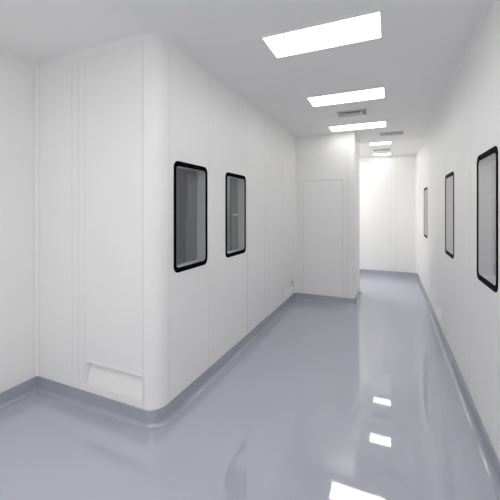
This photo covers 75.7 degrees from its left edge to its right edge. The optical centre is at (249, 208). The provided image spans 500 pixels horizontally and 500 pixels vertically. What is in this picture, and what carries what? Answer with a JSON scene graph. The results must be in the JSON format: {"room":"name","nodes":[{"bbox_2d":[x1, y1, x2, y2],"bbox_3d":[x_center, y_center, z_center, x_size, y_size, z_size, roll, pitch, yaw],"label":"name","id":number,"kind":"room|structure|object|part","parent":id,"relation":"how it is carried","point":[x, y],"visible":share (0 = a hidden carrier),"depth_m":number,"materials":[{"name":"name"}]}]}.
{"room":"clean room","nodes":[
{"label":"clean room","id":0,"kind":"room"},
{"bbox_2d":[0,54,33,392],"bbox_3d":[-2.669,0.150,0.708,0.080,2.700,4.330,0,0,23],"label":"wall","id":1,"kind":"structure","parent":0,"point":[16,77],"depth_m":2.53,"materials":[{"name":"white paint"}]},
{"bbox_2d":[0,376,36,410],"bbox_3d":[-2.596,1.442,0.720,0.044,0.116,4.250,0,0,23],"label":"baseboard","id":2,"kind":"structure","parent":1,"relation":"attached to","point":[19,392],"depth_m":2.53,"materials":[{"name":"plastic"}]},
{"bbox_2d":[0,48,36,66],"bbox_3d":[-2.603,-1.185,0.723,0.030,0.030,4.250,0,0,23],"label":"trim","id":3,"kind":"structure","parent":1,"relation":"attached to","point":[2,51],"depth_m":2.53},
{"bbox_2d":[34,66,38,376],"bbox_3d":[-1.763,0.094,2.661,0.025,2.588,0.025,0,0,23],"label":"trim","id":4,"kind":"structure","parent":1,"relation":"attached to","point":[36,68],"depth_m":2.67,"materials":[{"name":"white metal"}]},
{"bbox_2d":[39,40,142,408],"bbox_3d":[-1.274,0.150,2.506,1.205,2.700,0.080,0,0,23],"label":"wall","id":5,"kind":"structure","parent":0,"point":[91,105],"depth_m":2.43,"materials":[{"name":"white paint"}]},
{"bbox_2d":[36,376,156,430],"bbox_3d":[-1.203,1.442,2.425,1.239,0.116,0.076,0,0,23],"label":"baseboard","id":6,"kind":"structure","parent":5,"relation":"attached to","point":[132,416],"depth_m":2.38,"materials":[{"name":"plastic"}]},
{"bbox_2d":[36,32,156,67],"bbox_3d":[-1.205,-1.185,2.433,1.229,0.030,0.062,0,0,23],"label":"trim","id":7,"kind":"structure","parent":5,"relation":"attached to","point":[142,36],"depth_m":2.38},
{"bbox_2d":[86,361,142,401],"bbox_3d":[-0.977,1.246,2.375,0.548,0.179,0.080,0,0,23],"label":"air vent","id":8,"kind":"object","parent":5,"relation":"in","point":[127,384],"visible":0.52,"depth_m":2.35,"materials":[{"name":"white metal"}]},
{"bbox_2d":[176,168,229,264],"bbox_3d":[-1.546,0.150,6.577,0.080,2.700,7.170,0,0,23],"label":"wall","id":9,"kind":"structure","parent":0,"point":[180,173],"depth_m":6.74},
{"bbox_2d":[168,45,293,402],"bbox_3d":[0.042,0.150,3.834,0.080,2.700,3.335,0,0,23],"label":"wall","id":10,"kind":"structure","parent":0,"point":[214,305],"depth_m":3.04,"materials":[{"name":"white paint"}]},
{"bbox_2d":[143,38,167,409],"bbox_3d":[-0.662,0.150,2.259,0.115,2.700,0.115,0,0,23],"label":"rounded corner column","id":11,"kind":"structure","parent":10,"relation":"attached to","point":[155,52],"depth_m":2.23,"materials":[{"name":"white metal"}]},
{"bbox_2d":[174,161,207,272],"bbox_3d":[-0.513,0.058,2.589,0.114,0.832,0.470,0,0,23],"label":"window","id":12,"kind":"structure","parent":10,"relation":"in","point":[196,177],"depth_m":2.75,"materials":[{"name":"black glass"}]},
{"bbox_3d":[-0.540,0.058,2.601,0.004,0.832,0.470,0,0,23],"label":"frame","id":13,"kind":"part","parent":12,"relation":"part of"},
{"bbox_2d":[156,293,295,429],"bbox_3d":[0.061,1.442,3.763,0.076,0.116,3.449,0,0,23],"label":"baseboard","id":14,"kind":"structure","parent":10,"relation":"attached to","point":[167,414],"depth_m":2.84,"materials":[{"name":"plastic"}]},
{"bbox_2d":[156,33,295,137],"bbox_3d":[0.057,-1.185,3.770,0.062,0.030,3.439,0,0,23],"label":"trim","id":15,"kind":"structure","parent":10,"relation":"attached to","point":[171,43],"depth_m":2.85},
{"bbox_2d":[225,172,245,257],"bbox_3d":[-0.191,0.058,3.331,0.114,0.832,0.473,0,0,23],"label":"window","id":16,"kind":"structure","parent":10,"relation":"in","point":[237,182],"depth_m":3.49,"materials":[{"name":"black glass"}]},
{"bbox_2d":[285,280,293,296],"bbox_3d":[0.590,1.246,5.089,0.080,0.179,0.496,0,0,23],"label":"air vent","id":17,"kind":"object","parent":10,"relation":"in","point":[289,288],"visible":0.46,"depth_m":5.09,"materials":[{"name":"white metal"}]},
{"bbox_2d":[0,0,495,164],"bbox_3d":[1.344,-1.250,4.595,7.200,0.100,14.900,0,0,23],"label":"ceiling","id":18,"kind":"structure","parent":0,"point":[423,43],"depth_m":2.35,"materials":[{"name":"white paint"}]},
{"bbox_2d":[260,8,382,58],"bbox_3d":[0.498,-1.194,2.237,0.780,0.012,0.340,0,0,23],"label":"recessed light","id":19,"kind":"object","parent":18,"relation":"in","point":[366,26],"visible":1,"depth_m":2.21,"materials":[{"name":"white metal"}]},
{"bbox_2d":[306,86,384,106],"bbox_3d":[1.024,-1.194,3.447,0.780,0.012,0.340,0,0,23],"label":"recessed light","id":20,"kind":"object","parent":18,"relation":"in","point":[373,93],"visible":1,"depth_m":3.43,"materials":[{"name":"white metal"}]},
{"bbox_2d":[336,108,367,116],"bbox_3d":[1.276,-1.192,4.014,0.360,0.013,0.260,0,0,23],"label":"ceiling vent","id":21,"kind":"object","parent":18,"relation":"in","point":[364,111],"visible":1,"depth_m":3.99,"materials":[{"name":"grey metal"}]},
{"bbox_2d":[328,120,386,131],"bbox_3d":[1.551,-1.194,4.658,0.780,0.012,0.340,0,0,23],"label":"recessed light","id":22,"kind":"object","parent":18,"relation":"in","point":[375,124],"visible":1,"depth_m":4.64,"materials":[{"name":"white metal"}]},
{"bbox_2d":[369,141,391,145],"bbox_3d":[2.365,-1.194,5.841,0.370,0.012,0.270,0,0,23],"label":"recessed light","id":23,"kind":"object","parent":18,"relation":"in","point":[379,142],"visible":1,"depth_m":5.85,"materials":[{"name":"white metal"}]},
{"bbox_2d":[373,148,390,151],"bbox_3d":[2.674,-1.192,6.525,0.340,0.013,0.240,0,0,23],"label":"ceiling vent","id":24,"kind":"object","parent":18,"relation":"in","point":[386,149],"visible":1,"depth_m":6.48,"materials":[{"name":"grey metal"}]},
{"bbox_2d":[373,152,390,155],"bbox_3d":[2.876,-1.194,7.015,0.370,0.012,0.240,0,0,23],"label":"recessed light","id":25,"kind":"object","parent":18,"relation":"in","point":[375,154],"visible":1,"depth_m":7.03,"materials":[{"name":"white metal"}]},
{"bbox_2d":[379,130,404,135],"bbox_3d":[2.248,-1.192,5.107,0.360,0.013,0.260,0,0,23],"label":"ceiling vent","id":26,"kind":"object","parent":18,"relation":"in","point":[393,132],"visible":1,"depth_m":5.08,"materials":[{"name":"grey metal"}]},
{"bbox_2d":[0,264,496,499],"bbox_3d":[1.344,1.550,4.595,7.200,0.100,14.900,0,0,23],"label":"floor","id":27,"kind":"structure","parent":0,"point":[330,401],"depth_m":2.14,"materials":[{"name":"grey plastic"}]},
{"bbox_2d":[297,134,348,297],"bbox_3d":[1.122,0.150,5.226,0.950,2.700,0.080,0,0,23],"label":"wall","id":28,"kind":"structure","parent":0,"point":[320,157],"depth_m":5.16,"materials":[{"name":"white paint"}]},
{"bbox_2d":[294,137,296,292],"bbox_3d":[0.755,0.094,5.317,0.045,2.588,0.045,0,0,23],"label":"trim","id":29,"kind":"structure","parent":28,"relation":"attached to","point":[295,138],"depth_m":5.33,"materials":[{"name":"white metal"}]},
{"bbox_2d":[301,178,344,297],"bbox_3d":[1.177,0.506,5.203,0.700,1.988,0.079,0,0,23],"label":"door","id":30,"kind":"structure","parent":28,"relation":"in","point":[322,200],"depth_m":5.16,"materials":[{"name":"white metal"}]},
{"bbox_2d":[295,293,355,306],"bbox_3d":[1.184,1.442,5.133,0.978,0.116,0.048,0,0,23],"label":"baseboard","id":31,"kind":"structure","parent":28,"relation":"attached to","point":[341,301],"depth_m":5.13,"materials":[{"name":"plastic"}]},
{"bbox_2d":[296,131,354,137],"bbox_3d":[1.182,-1.185,5.142,0.968,0.030,0.034,0,0,23],"label":"trim","id":32,"kind":"structure","parent":28,"relation":"attached to","point":[347,132],"depth_m":5.13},
{"bbox_2d":[349,133,354,298],"bbox_3d":[1.594,0.150,5.021,0.080,2.700,0.080,0,0,23],"label":"trim","id":33,"kind":"structure","parent":28,"relation":"attached to","point":[352,135],"depth_m":4.98,"materials":[{"name":"white metal"}]},
{"bbox_2d":[355,135,358,296],"bbox_3d":[1.758,0.150,5.397,0.080,2.700,0.740,0,0,23],"label":"wall","id":34,"kind":"structure","parent":0,"point":[356,139],"depth_m":5.24,"materials":[{"name":"white paint"}]},
{"bbox_2d":[355,131,360,143],"bbox_3d":[1.806,-1.185,5.375,0.034,0.030,0.936,0,0,23],"label":"trim","id":35,"kind":"structure","parent":34,"relation":"attached to","point":[356,133],"depth_m":5.31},
{"bbox_2d":[355,287,361,306],"bbox_3d":[1.813,1.442,5.373,0.048,0.116,0.956,0,0,23],"label":"baseboard","id":36,"kind":"structure","parent":34,"relation":"attached to","point":[358,295],"depth_m":5.33,"materials":[{"name":"plastic"}]},
{"bbox_2d":[359,144,359,286],"bbox_3d":[1.921,0.150,5.773,0.080,2.700,0.080,0,0,23],"label":"trim","id":37,"kind":"structure","parent":34,"relation":"attached to","point":[359,144],"depth_m":5.76,"materials":[{"name":"white metal"}]},
{"bbox_2d":[360,155,414,272],"bbox_3d":[2.519,0.150,7.487,2.610,2.700,0.080,0,0,23],"label":"wall","id":38,"kind":"structure","parent":0,"point":[387,184],"depth_m":7.19,"materials":[{"name":"white paint"}]},
{"bbox_2d":[360,269,416,278],"bbox_3d":[2.494,1.442,7.430,2.450,0.116,0.044,0,0,23],"label":"baseboard","id":39,"kind":"structure","parent":38,"relation":"attached to","point":[362,271],"depth_m":7.18,"materials":[{"name":"plastic"}]},
{"bbox_2d":[360,153,416,157],"bbox_3d":[2.497,-1.185,7.436,2.450,0.030,0.030,0,0,23],"label":"trim","id":40,"kind":"structure","parent":38,"relation":"attached to","point":[414,153],"depth_m":7.19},
{"bbox_2d":[418,0,499,461],"bbox_3d":[1.588,0.150,2.172,0.080,2.700,10.410,0,0,23],"label":"wall","id":41,"kind":"structure","parent":0,"point":[467,125],"depth_m":2.52,"materials":[{"name":"white paint"}]},
{"bbox_2d":[415,154,417,272],"bbox_3d":[3.587,0.094,6.946,0.060,2.588,0.060,0,0,23],"label":"trim","id":42,"kind":"structure","parent":41,"relation":"attached to","point":[416,155],"depth_m":6.96,"materials":[{"name":"white metal"}]},
{"bbox_2d":[424,187,426,237],"bbox_3d":[2.991,0.058,5.400,0.088,0.832,0.570,0,0,23],"label":"window","id":43,"kind":"structure","parent":41,"relation":"in","point":[425,189],"depth_m":5.64,"materials":[{"name":"black glass"}]},
{"bbox_3d":[2.954,0.058,5.417,0.001,0.762,0.516,0,0,23],"label":"glass pane","id":44,"kind":"part","parent":43,"relation":"part of","materials":[{"name":"grey glass"}]},
{"bbox_2d":[436,304,441,323],"bbox_3d":[2.350,1.246,3.929,0.080,0.179,0.491,0,0,23],"label":"air vent","id":45,"kind":"object","parent":41,"relation":"in","point":[439,309],"visible":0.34,"depth_m":3.95,"materials":[{"name":"white metal"}]},
{"bbox_2d":[445,171,453,258],"bbox_3d":[2.048,0.058,3.231,0.088,0.832,0.510,0,0,23],"label":"window","id":46,"kind":"structure","parent":41,"relation":"in","point":[449,178],"depth_m":3.44,"materials":[{"name":"black glass"}]},
{"bbox_2d":[417,0,496,153],"bbox_3d":[1.553,-1.185,2.231,0.030,0.030,10.330,0,0,23],"label":"trim","id":47,"kind":"structure","parent":41,"relation":"attached to","point":[491,3],"depth_m":2.51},
{"bbox_2d":[416,273,499,499],"bbox_3d":[1.547,1.442,2.233,0.044,0.116,10.330,0,0,23],"label":"baseboard","id":48,"kind":"structure","parent":41,"relation":"attached to","point":[491,462],"depth_m":2.34,"materials":[{"name":"plastic"}]},
{"bbox_2d":[477,146,497,292],"bbox_3d":[1.505,0.058,1.982,0.088,0.832,0.465,0,0,23],"label":"window","id":49,"kind":"structure","parent":41,"relation":"in","point":[485,161],"depth_m":2.17,"materials":[{"name":"black glass"}]},
{"bbox_3d":[1.544,0.058,1.965,0.004,0.832,0.465,0,0,23],"label":"frame","id":50,"kind":"part","parent":49,"relation":"part of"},
{"bbox_2d":[493,164,495,264],"bbox_3d":[4.299,0.150,3.267,0.080,2.700,14.580,0,0,23],"label":"wall","id":51,"kind":"structure","parent":0,"point":[494,166],"depth_m":8.74,"materials":[{"name":"white paint"}]}
]}

